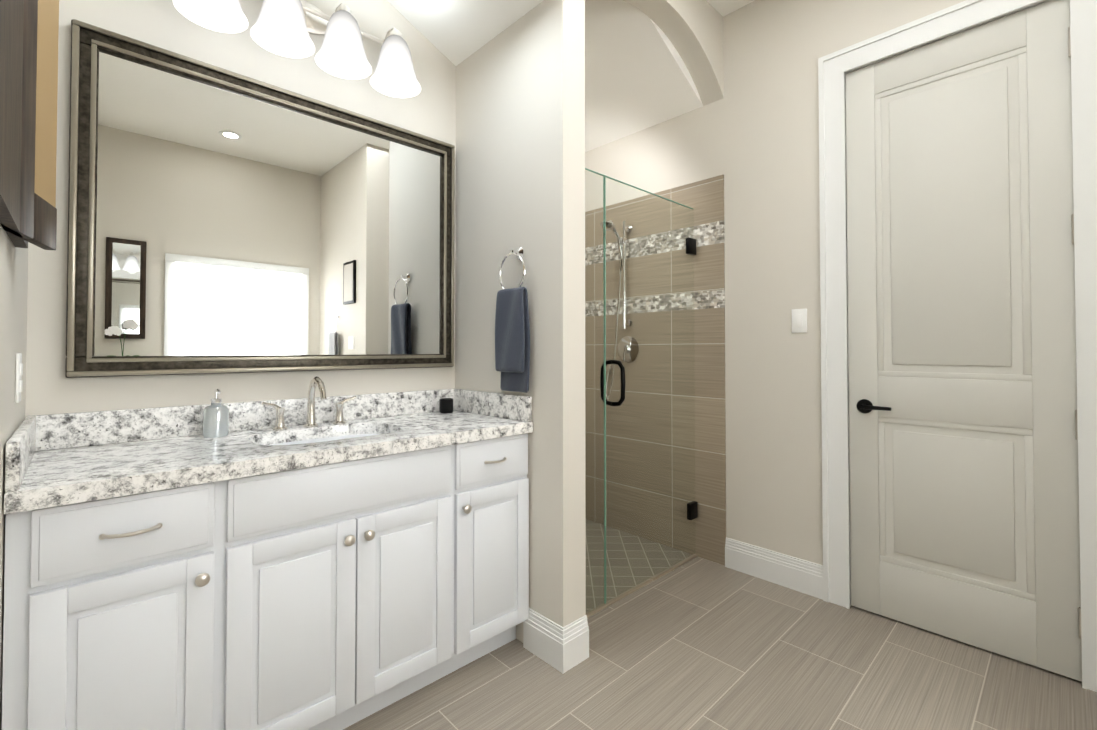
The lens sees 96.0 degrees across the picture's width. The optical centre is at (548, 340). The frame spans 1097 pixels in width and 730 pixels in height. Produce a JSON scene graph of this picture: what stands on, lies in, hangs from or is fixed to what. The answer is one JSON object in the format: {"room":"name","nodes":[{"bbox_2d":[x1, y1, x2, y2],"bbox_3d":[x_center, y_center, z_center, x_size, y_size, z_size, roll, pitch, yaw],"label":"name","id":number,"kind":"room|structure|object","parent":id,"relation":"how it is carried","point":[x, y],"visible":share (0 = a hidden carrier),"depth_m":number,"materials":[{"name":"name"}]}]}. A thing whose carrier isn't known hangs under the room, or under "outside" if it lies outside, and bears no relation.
{"room":"bathroom","nodes":[
{"label":"bathroom","id":0,"kind":"room"},
{"bbox_2d":[0,225,27,729],"bbox_3d":[-0.285,-0.336,0.061,0.120,3.050,3.610,1,-1,-44],"label":"wall","id":1,"kind":"structure","parent":0,"point":[13,293],"depth_m":1.05,"materials":[{"name":"paint"}]},
{"bbox_2d":[15,353,22,402],"bbox_3d":[-1.275,0.089,1.190,0.009,0.118,0.072,1,-1,-44],"label":"electrical outlet plate","id":2,"kind":"object","parent":1,"relation":"attached to","point":[18,378],"visible":1,"depth_m":1.16,"materials":[{"name":"white plastic"}]},
{"bbox_2d":[5,415,37,492],"bbox_3d":[-1.274,0.259,1.197,0.020,0.100,0.542,1,-1,-44],"label":"backsplash","id":3,"kind":"structure","parent":1,"relation":"attached to","point":[20,449],"depth_m":1.06,"materials":[{"name":"white stone"}]},
{"bbox_2d":[0,0,58,249],"bbox_3d":[-0.926,-0.867,0.868,0.083,1.300,0.770,1,-1,-44],"label":"wall cabinet","id":4,"kind":"object","parent":1,"relation":"attached to","point":[29,32],"visible":1,"depth_m":1.01,"materials":[{"name":"brown wood"}]},
{"bbox_2d":[27,389,453,448],"bbox_3d":[-0.960,0.271,1.882,1.419,0.100,0.019,1,-1,-44],"label":"backsplash","id":5,"kind":"structure","parent":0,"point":[55,431],"depth_m":1.62,"materials":[{"name":"white stone"}]},
{"bbox_2d":[25,0,455,417],"bbox_3d":[-1.040,-0.304,1.889,1.545,3.050,0.159,1,-1,-44],"label":"wall","id":6,"kind":"structure","parent":0,"point":[221,220],"depth_m":1.75,"materials":[{"name":"beige paint"}]},
{"bbox_2d":[173,0,420,97],"bbox_3d":[-0.873,-1.189,1.827,0.832,0.284,0.260,1,-1,-44],"label":"sconce","id":7,"kind":"object","parent":6,"relation":"attached to","point":[284,28],"visible":1,"depth_m":1.82,"materials":[{"name":"white glass"}]},
{"bbox_2d":[387,0,542,65],"bbox_3d":[-0.603,-1.591,1.764,1.115,0.479,0.735,1,-1,-44],"label":"ceiling slope","id":8,"kind":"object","parent":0,"point":[455,32],"visible":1,"depth_m":2.16,"materials":[{"name":"paint"}]},
{"bbox_2d":[455,0,585,642],"bbox_3d":[-0.361,-0.296,2.386,0.125,3.050,1.335,1,-1,-44],"label":"wall","id":9,"kind":"structure","parent":0,"point":[520,138],"depth_m":1.95,"materials":[{"name":"paint"}]},
{"bbox_2d":[454,389,531,420],"bbox_3d":[-0.260,0.275,2.161,0.019,0.100,0.542,1,-1,-44],"label":"backsplash","id":10,"kind":"structure","parent":9,"relation":"attached to","point":[519,407],"depth_m":2.12,"materials":[{"name":"white stone"}]},
{"bbox_2d":[495,247,529,392],"bbox_3d":[-0.141,-0.092,2.009,0.069,0.594,0.184,1,-1,-44],"label":"towel ring","id":11,"kind":"object","parent":9,"relation":"attached to","point":[512,344],"visible":1,"depth_m":1.97,"materials":[{"name":"fabric"}]},
{"bbox_2d":[585,0,702,151],"bbox_3d":[0.190,-1.581,2.935,0.900,0.459,1.090,1,-1,-44],"label":"ceiling","id":12,"kind":"structure","parent":0,"point":[638,77],"depth_m":2.81,"materials":[{"name":"paint"}]},
{"bbox_2d":[623,0,723,105],"bbox_3d":[0.518,-1.591,2.409,1.150,0.460,0.125,1,-1,-44],"label":"arch","id":13,"kind":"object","parent":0,"point":[692,30],"depth_m":2.62,"materials":[{"name":"paint"}]},
{"bbox_2d":[343,557,1096,729],"bbox_3d":[0.530,1.249,1.223,2.940,0.080,4.210,1,-1,-44],"label":"floor","id":14,"kind":"structure","parent":0,"point":[697,643],"depth_m":1.78,"materials":[{"name":"tile"}]},
{"bbox_2d":[2,429,532,729],"bbox_3d":[-0.767,0.788,1.670,1.419,0.858,0.580,1,-1,-44],"label":"bathroom vanity","id":15,"kind":"object","parent":14,"relation":"on","point":[313,562],"depth_m":1.33,"materials":[{"name":"paint"}]},
{"bbox_2d":[4,409,532,508],"bbox_3d":[-0.772,0.338,1.682,1.419,0.042,0.566,1,-1,-44],"label":"countertop","id":16,"kind":"structure","parent":15,"relation":"on","point":[79,470],"depth_m":1.40,"materials":[{"name":"white stone"}]},
{"bbox_2d":[203,389,228,437],"bbox_3d":[-1.099,0.236,1.633,0.072,0.159,0.083,1,-1,-44],"label":"soap dispenser","id":17,"kind":"object","parent":16,"relation":"on","point":[215,418],"visible":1,"depth_m":1.61,"materials":[{"name":"clear glass"}]},
{"bbox_2d":[258,377,357,428],"bbox_3d":[-0.849,0.224,1.806,0.333,0.190,0.166,1,-1,-44],"label":"faucet","id":18,"kind":"object","parent":16,"relation":"on","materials":[{"name":"silver metal"}]},
{"bbox_2d":[270,429,381,444],"bbox_3d":[-0.759,0.430,1.709,0.470,0.164,0.310,1,-1,-44],"label":"sink","id":19,"kind":"object","parent":16,"relation":"in","point":[285,440],"depth_m":1.84,"materials":[{"name":"white ceramic"}]},
{"bbox_2d":[439,398,452,412],"bbox_3d":[-0.466,0.295,2.254,0.062,0.062,0.062,1,-1,-44],"label":"cup","id":20,"kind":"object","parent":16,"relation":"on","point":[445,405],"visible":1,"depth_m":2.23,"materials":[{"name":"black"}]},
{"bbox_2d":[586,519,692,612],"bbox_3d":[0.080,1.234,2.822,1.130,0.004,1.012,1,-1,-44],"label":"floor","id":21,"kind":"structure","parent":14,"relation":"on","point":[594,550],"depth_m":2.77,"materials":[{"name":"grey tile"}]},
{"bbox_2d":[586,554,697,617],"bbox_3d":[0.437,1.224,2.446,1.130,0.012,0.024,1,-1,-44],"label":"sill","id":22,"kind":"structure","parent":14,"relation":"on","point":[594,611],"depth_m":2.45,"materials":[{"name":"tile"}]},
{"bbox_2d":[585,168,697,606],"bbox_3d":[0.438,0.223,2.463,1.128,1.990,0.147,1,-1,-44],"label":"glass","id":23,"kind":"object","parent":22,"relation":"on","point":[692,513],"visible":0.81,"depth_m":2.36,"materials":[{"name":"green"}]},
{"bbox_2d":[706,0,754,16],"bbox_3d":[0.530,-1.890,1.277,2.940,0.100,4.210,1,-1,-44],"label":"ceiling","id":24,"kind":"structure","parent":0,"point":[723,8],"depth_m":2.67,"materials":[{"name":"paint"}]},
{"bbox_2d":[585,0,964,564],"bbox_3d":[1.108,-0.291,2.688,0.120,3.050,2.920,1,-1,-44],"label":"wall","id":25,"kind":"structure","parent":0,"point":[752,136],"depth_m":2.56,"materials":[{"name":"paint"}]},
{"bbox_2d":[725,537,822,599],"bbox_3d":[1.142,1.154,2.527,0.018,0.155,0.495,1,-1,-44],"label":"baseboard","id":26,"kind":"structure","parent":25,"relation":"attached to","point":[803,576],"depth_m":2.51,"materials":[{"name":"paint"}]},
{"bbox_2d":[792,309,806,332],"bbox_3d":[1.243,-0.100,2.448,0.009,0.118,0.072,1,-1,-44],"label":"switch plate","id":27,"kind":"object","parent":25,"relation":"attached to","point":[799,320],"visible":1,"depth_m":2.44,"materials":[{"name":"white plastic"}]},
{"bbox_2d":[818,0,1096,691],"bbox_3d":[1.684,-0.071,2.073,0.167,2.590,0.940,1,-1,-44],"label":"door frame","id":28,"kind":"structure","parent":25,"relation":"attached to","point":[833,67],"depth_m":2.10,"materials":[{"name":"paint"}]},
{"bbox_2d":[845,0,1081,681],"bbox_3d":[1.643,-0.022,2.024,0.090,2.474,0.741,1,-1,-44],"label":"door","id":29,"kind":"structure","parent":25,"relation":"in","point":[963,464],"depth_m":1.99,"materials":[{"name":"paint"}]},
{"bbox_3d":[-0.317,-0.281,3.266,1.150,3.050,0.120,1,-1,-44],"label":"wall","id":30,"kind":"structure","parent":0,"visible":0},
{"bbox_2d":[585,175,725,565],"bbox_3d":[0.556,0.162,3.167,0.010,2.160,1.215,1,-1,-44],"label":"shower wall tile","id":31,"kind":"structure","parent":30,"relation":"attached to","point":[703,327],"depth_m":3.00,"materials":[{"name":"brown tile"}]},
{"bbox_2d":[600,221,638,400],"bbox_3d":[0.388,-0.190,3.140,0.278,1.156,0.259,1,-1,-44],"label":"shower rail","id":32,"kind":"object","parent":31,"relation":"attached to","point":[628,352],"depth_m":3.15,"materials":[{"name":"silver metal"}]}
]}

